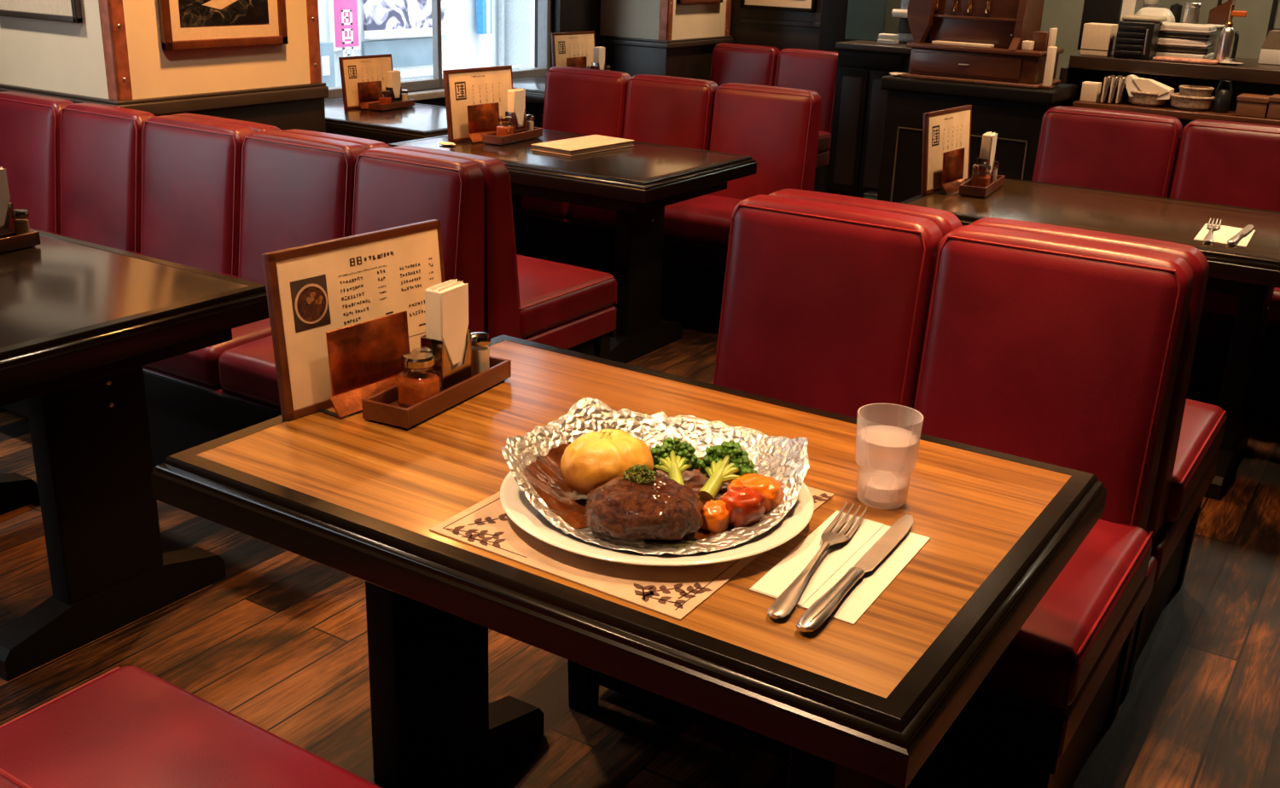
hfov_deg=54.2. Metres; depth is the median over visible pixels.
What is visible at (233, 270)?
seat cushion
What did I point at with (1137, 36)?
caddy
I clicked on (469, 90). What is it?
print
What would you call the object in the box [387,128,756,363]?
dining table
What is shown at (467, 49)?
window
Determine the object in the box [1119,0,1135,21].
card
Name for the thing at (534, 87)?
dining table
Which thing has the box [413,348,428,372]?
pot
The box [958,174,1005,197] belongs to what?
tray
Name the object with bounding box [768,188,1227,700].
seat
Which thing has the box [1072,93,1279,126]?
shelf
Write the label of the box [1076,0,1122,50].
post
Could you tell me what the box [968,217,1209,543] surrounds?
cushion
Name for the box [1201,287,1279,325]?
seat cushion
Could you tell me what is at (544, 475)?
sauce
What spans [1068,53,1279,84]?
countertop
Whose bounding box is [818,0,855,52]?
wall
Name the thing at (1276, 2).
rack
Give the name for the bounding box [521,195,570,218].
seat cushion
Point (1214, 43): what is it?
steel container
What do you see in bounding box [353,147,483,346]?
cushion
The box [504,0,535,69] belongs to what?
pier
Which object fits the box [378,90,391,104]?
spice jar
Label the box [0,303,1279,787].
floor
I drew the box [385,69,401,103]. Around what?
napkin holder
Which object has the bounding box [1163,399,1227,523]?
seat cushion
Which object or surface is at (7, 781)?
cushion
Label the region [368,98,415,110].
tray
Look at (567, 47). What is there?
print
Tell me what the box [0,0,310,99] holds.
wall
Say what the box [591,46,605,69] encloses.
napkin holder
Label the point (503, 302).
cushion
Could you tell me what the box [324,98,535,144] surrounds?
dining table
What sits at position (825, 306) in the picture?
cushion
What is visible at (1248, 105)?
wooden box
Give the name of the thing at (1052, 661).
seat cushion
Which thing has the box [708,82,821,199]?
cushion
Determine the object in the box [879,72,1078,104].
countertop
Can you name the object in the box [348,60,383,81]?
print
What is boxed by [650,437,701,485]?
broccoli floret
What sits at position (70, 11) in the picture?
framed picture
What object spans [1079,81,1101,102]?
box
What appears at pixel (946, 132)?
print
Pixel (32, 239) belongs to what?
tray
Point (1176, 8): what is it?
coffee pot
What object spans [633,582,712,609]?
print
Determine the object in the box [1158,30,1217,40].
serving tray
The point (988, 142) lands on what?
napkin holder
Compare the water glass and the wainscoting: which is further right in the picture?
the water glass
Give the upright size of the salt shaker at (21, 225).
0.076 m
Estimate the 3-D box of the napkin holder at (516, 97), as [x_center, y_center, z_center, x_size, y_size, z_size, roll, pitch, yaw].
[-0.464,-1.050,4.675,0.043,0.177,0.080,12,22,25]
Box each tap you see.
[1229,31,1239,62]
[1229,58,1237,62]
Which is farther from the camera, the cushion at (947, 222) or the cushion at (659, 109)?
the cushion at (659, 109)
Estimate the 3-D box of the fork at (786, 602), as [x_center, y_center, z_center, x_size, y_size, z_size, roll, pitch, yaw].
[0.218,0.197,1.524,0.035,0.012,0.322,11,22,23]
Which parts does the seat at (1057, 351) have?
leg, rail, leg, leg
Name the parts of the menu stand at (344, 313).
copper plate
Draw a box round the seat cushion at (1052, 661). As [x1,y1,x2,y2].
[980,519,1151,709]
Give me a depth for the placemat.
1.50 m
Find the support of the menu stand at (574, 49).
on the dining table at (534, 87)
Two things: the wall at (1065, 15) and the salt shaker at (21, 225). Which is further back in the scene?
the wall at (1065, 15)
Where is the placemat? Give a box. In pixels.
[429,486,834,620]
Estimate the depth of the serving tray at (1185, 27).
5.08 m
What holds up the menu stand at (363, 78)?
on the dining table at (418, 121)
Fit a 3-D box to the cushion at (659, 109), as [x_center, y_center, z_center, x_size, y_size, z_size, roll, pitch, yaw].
[0.113,-1.022,5.304,0.419,0.621,0.162,14,23,30]
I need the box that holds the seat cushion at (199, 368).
[144,318,271,387]
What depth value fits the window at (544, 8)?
6.36 m
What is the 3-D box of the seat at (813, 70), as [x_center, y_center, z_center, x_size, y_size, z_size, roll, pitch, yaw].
[0.666,-1.528,7.225,0.836,0.896,0.550,14,23,30]
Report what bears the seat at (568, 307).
on the floor
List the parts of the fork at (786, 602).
handle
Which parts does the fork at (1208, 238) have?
handle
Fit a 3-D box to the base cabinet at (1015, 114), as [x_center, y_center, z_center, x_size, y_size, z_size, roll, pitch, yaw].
[1.395,-0.861,5.363,0.715,0.945,0.400,14,23,30]
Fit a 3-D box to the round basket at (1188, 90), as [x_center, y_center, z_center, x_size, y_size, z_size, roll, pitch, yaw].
[2.195,-1.181,4.952,0.130,0.071,0.130,14,23,30]
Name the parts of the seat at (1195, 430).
leg, leg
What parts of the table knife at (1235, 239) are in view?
handle, blade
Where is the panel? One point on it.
(409, 52)
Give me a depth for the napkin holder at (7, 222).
2.83 m
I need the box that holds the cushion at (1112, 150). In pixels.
[1032,105,1182,197]
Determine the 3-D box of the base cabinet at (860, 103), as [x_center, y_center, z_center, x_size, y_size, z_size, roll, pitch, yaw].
[1.548,-1.320,6.602,1.010,0.985,0.460,14,23,30]
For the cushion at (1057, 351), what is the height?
0.651 m
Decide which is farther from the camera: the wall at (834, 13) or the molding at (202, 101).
the wall at (834, 13)
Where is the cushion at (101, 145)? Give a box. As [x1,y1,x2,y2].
[61,102,155,253]
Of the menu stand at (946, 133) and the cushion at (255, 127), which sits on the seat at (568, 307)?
the cushion at (255, 127)
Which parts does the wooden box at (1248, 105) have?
box lid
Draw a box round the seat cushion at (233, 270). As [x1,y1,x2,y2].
[175,262,239,278]
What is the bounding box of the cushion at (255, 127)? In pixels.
[171,113,280,132]
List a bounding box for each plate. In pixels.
[500,471,814,566]
[1099,75,1115,103]
[1107,75,1122,104]
[1114,75,1127,104]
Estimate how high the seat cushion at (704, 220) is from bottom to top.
0.119 m
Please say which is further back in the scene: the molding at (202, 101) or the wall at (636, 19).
the wall at (636, 19)
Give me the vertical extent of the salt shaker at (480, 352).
0.076 m
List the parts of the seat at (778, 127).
rail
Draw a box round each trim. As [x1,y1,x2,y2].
[98,0,321,100]
[658,0,731,40]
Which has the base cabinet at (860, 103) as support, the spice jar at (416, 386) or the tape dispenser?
the tape dispenser
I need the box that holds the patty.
[585,464,703,540]
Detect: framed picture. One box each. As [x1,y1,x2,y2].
[0,0,82,23]
[157,0,288,51]
[676,0,722,4]
[740,0,815,11]
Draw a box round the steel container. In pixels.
[1206,23,1225,58]
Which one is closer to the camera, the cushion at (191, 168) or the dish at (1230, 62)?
the cushion at (191, 168)
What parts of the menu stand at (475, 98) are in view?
copper plate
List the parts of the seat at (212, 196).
rail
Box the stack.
[931,40,994,47]
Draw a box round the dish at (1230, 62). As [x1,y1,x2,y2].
[1218,61,1243,64]
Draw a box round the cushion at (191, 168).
[141,115,254,276]
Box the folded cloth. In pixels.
[1125,74,1174,99]
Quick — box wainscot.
[155,98,325,133]
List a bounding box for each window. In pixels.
[317,0,498,87]
[324,0,552,100]
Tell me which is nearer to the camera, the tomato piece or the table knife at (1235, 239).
the tomato piece
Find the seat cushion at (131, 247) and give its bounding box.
[82,240,141,255]
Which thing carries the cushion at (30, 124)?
on the seat at (212, 196)
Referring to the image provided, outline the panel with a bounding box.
[361,37,432,67]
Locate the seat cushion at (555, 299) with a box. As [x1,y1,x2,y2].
[516,254,616,338]
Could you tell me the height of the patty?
0.075 m
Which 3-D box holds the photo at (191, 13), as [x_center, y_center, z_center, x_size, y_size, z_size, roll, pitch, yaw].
[-1.448,-1.521,4.329,0.003,0.470,0.387,14,23,30]
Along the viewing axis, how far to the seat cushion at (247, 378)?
3.01 m
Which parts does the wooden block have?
knife handle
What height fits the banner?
1.720 m
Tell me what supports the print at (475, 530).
on the placemat
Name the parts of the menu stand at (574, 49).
copper plate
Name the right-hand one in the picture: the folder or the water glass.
the water glass
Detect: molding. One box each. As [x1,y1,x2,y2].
[0,81,328,116]
[597,34,733,48]
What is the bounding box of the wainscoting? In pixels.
[599,43,716,81]
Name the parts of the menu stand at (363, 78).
copper plate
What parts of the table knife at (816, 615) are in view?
handle, blade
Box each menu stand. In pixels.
[261,219,445,421]
[338,53,393,109]
[442,65,512,143]
[550,30,595,68]
[920,104,971,195]
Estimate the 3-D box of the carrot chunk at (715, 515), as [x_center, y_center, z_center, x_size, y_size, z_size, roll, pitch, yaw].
[0.094,0.155,1.569,0.038,0.041,0.050,9,21,19]
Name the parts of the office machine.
arm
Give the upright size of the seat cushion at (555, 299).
0.119 m
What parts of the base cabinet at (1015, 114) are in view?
panel moulding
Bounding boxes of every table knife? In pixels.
[796,514,913,633]
[1227,224,1253,244]
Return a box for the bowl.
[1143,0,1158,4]
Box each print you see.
[337,251,433,337]
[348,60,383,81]
[446,513,507,547]
[454,75,500,104]
[558,37,587,59]
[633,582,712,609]
[812,493,832,503]
[931,117,962,150]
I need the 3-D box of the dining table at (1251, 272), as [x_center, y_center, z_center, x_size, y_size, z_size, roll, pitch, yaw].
[1.401,-0.208,3.876,1.134,0.720,0.791,14,23,30]
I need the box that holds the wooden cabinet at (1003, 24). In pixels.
[906,0,1064,84]
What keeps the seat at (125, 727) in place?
on the floor
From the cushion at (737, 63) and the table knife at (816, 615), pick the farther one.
the cushion at (737, 63)
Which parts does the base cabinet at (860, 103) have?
door, drawer, door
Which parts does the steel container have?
lid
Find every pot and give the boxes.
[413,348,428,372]
[501,122,508,125]
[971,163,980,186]
[1169,3,1182,23]
[1212,80,1233,113]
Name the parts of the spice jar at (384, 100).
lid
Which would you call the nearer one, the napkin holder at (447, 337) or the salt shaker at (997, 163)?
the napkin holder at (447, 337)
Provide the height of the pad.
0.035 m
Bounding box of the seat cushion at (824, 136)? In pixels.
[817,130,831,152]
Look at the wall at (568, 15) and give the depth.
7.14 m
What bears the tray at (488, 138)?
on the dining table at (637, 182)
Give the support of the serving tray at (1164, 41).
on the serving tray at (1187, 49)
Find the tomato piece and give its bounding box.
[718,486,765,527]
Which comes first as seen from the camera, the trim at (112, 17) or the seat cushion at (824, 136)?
the trim at (112, 17)
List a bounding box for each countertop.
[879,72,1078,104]
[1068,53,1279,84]
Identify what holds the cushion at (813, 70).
on the seat at (813, 70)
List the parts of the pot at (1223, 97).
handle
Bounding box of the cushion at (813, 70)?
[773,48,837,151]
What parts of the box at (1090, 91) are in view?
box lid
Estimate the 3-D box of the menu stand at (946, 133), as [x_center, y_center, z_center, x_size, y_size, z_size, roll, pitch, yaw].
[1.002,-0.778,3.989,0.088,0.250,0.341,16,24,34]
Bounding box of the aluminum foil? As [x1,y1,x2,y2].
[501,397,808,555]
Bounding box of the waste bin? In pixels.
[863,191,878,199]
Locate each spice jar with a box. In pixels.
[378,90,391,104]
[397,350,439,407]
[496,116,513,136]
[587,64,597,69]
[971,163,991,187]
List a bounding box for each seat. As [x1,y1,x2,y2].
[0,91,483,465]
[0,666,381,787]
[171,113,616,359]
[521,66,821,322]
[567,194,1193,787]
[709,43,837,192]
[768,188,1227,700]
[1032,105,1279,418]
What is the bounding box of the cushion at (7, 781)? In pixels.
[0,773,23,787]
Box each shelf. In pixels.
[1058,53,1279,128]
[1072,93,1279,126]
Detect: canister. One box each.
[1181,1,1201,23]
[1216,27,1234,63]
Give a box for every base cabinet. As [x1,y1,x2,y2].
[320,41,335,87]
[826,40,911,197]
[877,72,1078,203]
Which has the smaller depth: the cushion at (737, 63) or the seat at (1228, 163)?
the seat at (1228, 163)
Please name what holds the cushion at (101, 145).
on the seat at (212, 196)
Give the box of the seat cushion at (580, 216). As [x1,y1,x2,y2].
[569,203,616,227]
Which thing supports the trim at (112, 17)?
attached to the wall at (59, 56)
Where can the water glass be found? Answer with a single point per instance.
(882, 486)
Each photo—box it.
[178,0,268,26]
[289,274,331,332]
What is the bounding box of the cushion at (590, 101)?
[543,66,631,138]
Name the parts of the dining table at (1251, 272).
leg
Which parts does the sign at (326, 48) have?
plate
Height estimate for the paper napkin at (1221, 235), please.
0.002 m
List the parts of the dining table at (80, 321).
leg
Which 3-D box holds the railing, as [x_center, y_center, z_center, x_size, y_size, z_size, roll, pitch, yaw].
[-1.575,-2.560,11.149,0.036,0.638,1.624,14,23,30]
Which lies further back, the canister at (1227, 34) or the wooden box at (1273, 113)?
the canister at (1227, 34)
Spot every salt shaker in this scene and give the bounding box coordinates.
[12,209,30,235]
[401,89,407,101]
[471,331,490,377]
[526,114,534,131]
[992,160,999,182]
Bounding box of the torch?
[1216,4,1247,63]
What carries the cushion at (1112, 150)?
on the seat at (1228, 163)
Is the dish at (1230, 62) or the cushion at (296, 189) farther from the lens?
the dish at (1230, 62)
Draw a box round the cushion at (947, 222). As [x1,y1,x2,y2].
[768,188,962,237]
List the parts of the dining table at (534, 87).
leg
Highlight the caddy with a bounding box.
[1113,14,1167,59]
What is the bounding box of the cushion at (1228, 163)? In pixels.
[1169,119,1279,211]
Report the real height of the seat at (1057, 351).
0.941 m
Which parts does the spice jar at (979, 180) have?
lid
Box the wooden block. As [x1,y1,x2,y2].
[1207,0,1235,56]
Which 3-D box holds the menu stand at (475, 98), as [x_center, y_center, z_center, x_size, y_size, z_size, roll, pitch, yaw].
[-0.573,-1.079,4.656,0.090,0.258,0.352,16,24,34]
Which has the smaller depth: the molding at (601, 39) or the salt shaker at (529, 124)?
the salt shaker at (529, 124)
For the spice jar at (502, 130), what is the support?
on the tray at (488, 138)
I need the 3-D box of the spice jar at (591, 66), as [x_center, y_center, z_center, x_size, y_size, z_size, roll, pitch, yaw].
[-0.255,-1.705,6.658,0.056,0.086,0.056,12,22,25]
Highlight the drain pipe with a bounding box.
[498,0,504,66]
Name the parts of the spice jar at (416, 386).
lid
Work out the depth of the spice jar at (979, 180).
3.92 m
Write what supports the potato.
in the aluminum foil
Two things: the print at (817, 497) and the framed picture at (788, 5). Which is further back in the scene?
the framed picture at (788, 5)
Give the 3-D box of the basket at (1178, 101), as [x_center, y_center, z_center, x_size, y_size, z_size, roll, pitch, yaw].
[2.186,-1.159,4.965,0.172,0.054,0.140,14,23,30]
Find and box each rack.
[1031,28,1057,50]
[1265,0,1279,38]
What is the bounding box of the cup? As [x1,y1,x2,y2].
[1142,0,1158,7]
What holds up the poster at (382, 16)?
attached to the window at (467, 49)
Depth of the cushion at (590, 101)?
5.41 m
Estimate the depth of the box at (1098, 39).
5.17 m
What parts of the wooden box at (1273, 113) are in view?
box lid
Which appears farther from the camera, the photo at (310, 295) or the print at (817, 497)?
the photo at (310, 295)
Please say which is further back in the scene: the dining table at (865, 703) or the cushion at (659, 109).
the cushion at (659, 109)
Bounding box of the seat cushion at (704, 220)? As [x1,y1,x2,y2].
[663,194,743,246]
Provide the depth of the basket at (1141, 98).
5.00 m
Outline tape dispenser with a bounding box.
[877,33,898,44]
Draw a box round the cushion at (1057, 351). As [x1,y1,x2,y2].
[909,225,1193,530]
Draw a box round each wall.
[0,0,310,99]
[407,0,600,106]
[599,0,726,40]
[729,0,821,51]
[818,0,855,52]
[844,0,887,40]
[884,0,1279,79]
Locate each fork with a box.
[767,502,867,619]
[1203,218,1221,242]
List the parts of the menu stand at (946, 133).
copper plate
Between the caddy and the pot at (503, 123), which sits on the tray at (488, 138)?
the pot at (503, 123)
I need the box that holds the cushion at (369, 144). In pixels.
[280,128,389,149]
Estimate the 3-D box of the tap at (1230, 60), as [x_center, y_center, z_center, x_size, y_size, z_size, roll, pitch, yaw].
[2.410,-1.358,5.092,0.036,0.016,0.036,14,23,30]
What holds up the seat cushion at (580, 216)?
on the seat at (778, 127)
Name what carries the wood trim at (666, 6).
attached to the wall at (636, 19)
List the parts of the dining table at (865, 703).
leg, leg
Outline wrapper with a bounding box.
[438,141,455,145]
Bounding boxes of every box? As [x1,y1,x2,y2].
[1079,23,1117,56]
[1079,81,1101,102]
[1234,93,1271,117]
[1257,29,1279,65]
[1266,93,1279,119]
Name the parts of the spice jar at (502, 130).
lid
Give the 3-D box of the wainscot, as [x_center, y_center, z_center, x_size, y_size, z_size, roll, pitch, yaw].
[-2.002,-0.772,4.948,1.225,0.826,0.910,14,23,30]
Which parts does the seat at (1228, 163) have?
rail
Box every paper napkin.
[749,511,930,624]
[1193,223,1255,246]
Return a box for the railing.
[400,64,520,80]
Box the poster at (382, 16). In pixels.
[362,0,457,40]
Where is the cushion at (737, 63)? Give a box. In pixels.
[710,43,779,87]
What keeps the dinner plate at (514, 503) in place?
on the placemat
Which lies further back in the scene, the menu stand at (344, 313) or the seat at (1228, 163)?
the seat at (1228, 163)
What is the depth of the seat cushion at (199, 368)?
3.13 m
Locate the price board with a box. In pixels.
[1039,46,1057,89]
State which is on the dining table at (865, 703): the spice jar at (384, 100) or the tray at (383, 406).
the tray at (383, 406)
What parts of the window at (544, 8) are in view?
sill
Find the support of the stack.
on the wooden cabinet at (1003, 24)
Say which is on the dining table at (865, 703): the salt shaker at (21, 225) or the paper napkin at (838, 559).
the paper napkin at (838, 559)
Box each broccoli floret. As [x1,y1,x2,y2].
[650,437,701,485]
[698,440,757,500]
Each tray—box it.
[0,230,40,253]
[361,355,511,429]
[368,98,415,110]
[482,127,542,145]
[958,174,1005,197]
[1152,55,1219,64]
[1156,44,1214,54]
[1156,51,1214,59]
[1157,37,1211,47]
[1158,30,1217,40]
[1159,22,1216,33]
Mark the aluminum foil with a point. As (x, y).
(783, 459)
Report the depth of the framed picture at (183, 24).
4.38 m
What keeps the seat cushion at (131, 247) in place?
on the seat at (212, 196)
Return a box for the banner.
[327,0,360,57]
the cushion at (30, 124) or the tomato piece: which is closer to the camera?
the tomato piece
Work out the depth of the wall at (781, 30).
7.57 m
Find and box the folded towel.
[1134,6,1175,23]
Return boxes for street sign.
[476,0,491,67]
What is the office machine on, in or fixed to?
on the base cabinet at (860, 103)
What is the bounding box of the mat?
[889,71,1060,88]
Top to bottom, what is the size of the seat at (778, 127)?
0.911 m
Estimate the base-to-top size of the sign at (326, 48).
0.911 m
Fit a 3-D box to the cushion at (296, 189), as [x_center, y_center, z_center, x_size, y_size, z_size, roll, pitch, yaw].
[-0.974,-0.434,3.593,0.440,0.594,0.176,14,23,30]
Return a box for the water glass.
[855,408,923,504]
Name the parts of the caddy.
lid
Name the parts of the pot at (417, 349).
pot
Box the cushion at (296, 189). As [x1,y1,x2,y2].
[239,130,366,285]
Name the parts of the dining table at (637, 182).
leg, leg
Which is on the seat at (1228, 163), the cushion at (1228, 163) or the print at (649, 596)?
the cushion at (1228, 163)
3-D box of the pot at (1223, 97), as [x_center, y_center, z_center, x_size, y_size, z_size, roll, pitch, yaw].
[2.280,-1.165,4.893,0.066,0.123,0.062,14,23,30]
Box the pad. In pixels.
[1021,40,1034,50]
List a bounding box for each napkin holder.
[0,166,16,238]
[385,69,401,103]
[420,279,471,392]
[505,87,526,133]
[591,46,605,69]
[976,131,997,184]
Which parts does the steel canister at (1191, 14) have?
lid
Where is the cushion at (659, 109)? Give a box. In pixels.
[623,74,718,151]
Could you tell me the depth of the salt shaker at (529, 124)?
4.74 m
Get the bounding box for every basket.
[1126,90,1166,106]
[1169,93,1214,110]
[1178,85,1214,97]
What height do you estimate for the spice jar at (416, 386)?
0.086 m
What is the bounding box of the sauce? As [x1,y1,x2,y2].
[523,441,733,543]
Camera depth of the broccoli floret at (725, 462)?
1.66 m
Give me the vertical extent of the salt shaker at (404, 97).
0.064 m
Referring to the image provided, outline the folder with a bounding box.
[530,134,634,157]
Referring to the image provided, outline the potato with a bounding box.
[560,429,653,495]
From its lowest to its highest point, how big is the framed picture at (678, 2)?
0.450 m
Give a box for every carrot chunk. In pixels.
[700,500,729,534]
[727,473,784,512]
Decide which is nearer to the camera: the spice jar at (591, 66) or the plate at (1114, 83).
the plate at (1114, 83)
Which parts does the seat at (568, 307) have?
leg, rail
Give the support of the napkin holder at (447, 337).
on the tray at (383, 406)
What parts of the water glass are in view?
glass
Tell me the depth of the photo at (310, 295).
1.91 m
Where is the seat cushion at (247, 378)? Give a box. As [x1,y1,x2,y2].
[218,336,280,407]
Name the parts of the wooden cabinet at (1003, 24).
cash drawer, panel, key panel, panel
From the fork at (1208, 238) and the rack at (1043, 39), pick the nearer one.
the fork at (1208, 238)
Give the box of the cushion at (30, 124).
[0,91,74,234]
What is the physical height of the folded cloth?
0.083 m
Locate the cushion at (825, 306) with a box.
[714,194,942,430]
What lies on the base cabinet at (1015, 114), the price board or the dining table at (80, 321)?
the price board
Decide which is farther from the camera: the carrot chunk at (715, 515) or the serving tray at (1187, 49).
the serving tray at (1187, 49)
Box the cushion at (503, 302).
[389,145,522,339]
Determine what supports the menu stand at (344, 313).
on the dining table at (865, 703)
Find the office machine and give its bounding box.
[891,0,913,43]
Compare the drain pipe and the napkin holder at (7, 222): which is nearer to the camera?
the napkin holder at (7, 222)
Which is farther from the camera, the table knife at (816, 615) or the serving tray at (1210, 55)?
the serving tray at (1210, 55)
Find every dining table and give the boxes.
[0,228,269,681]
[151,334,1107,787]
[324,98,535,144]
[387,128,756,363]
[512,75,546,127]
[899,174,1279,500]
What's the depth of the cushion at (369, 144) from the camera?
3.57 m
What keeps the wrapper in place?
on the dining table at (637, 182)
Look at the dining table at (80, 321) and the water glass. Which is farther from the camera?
the dining table at (80, 321)

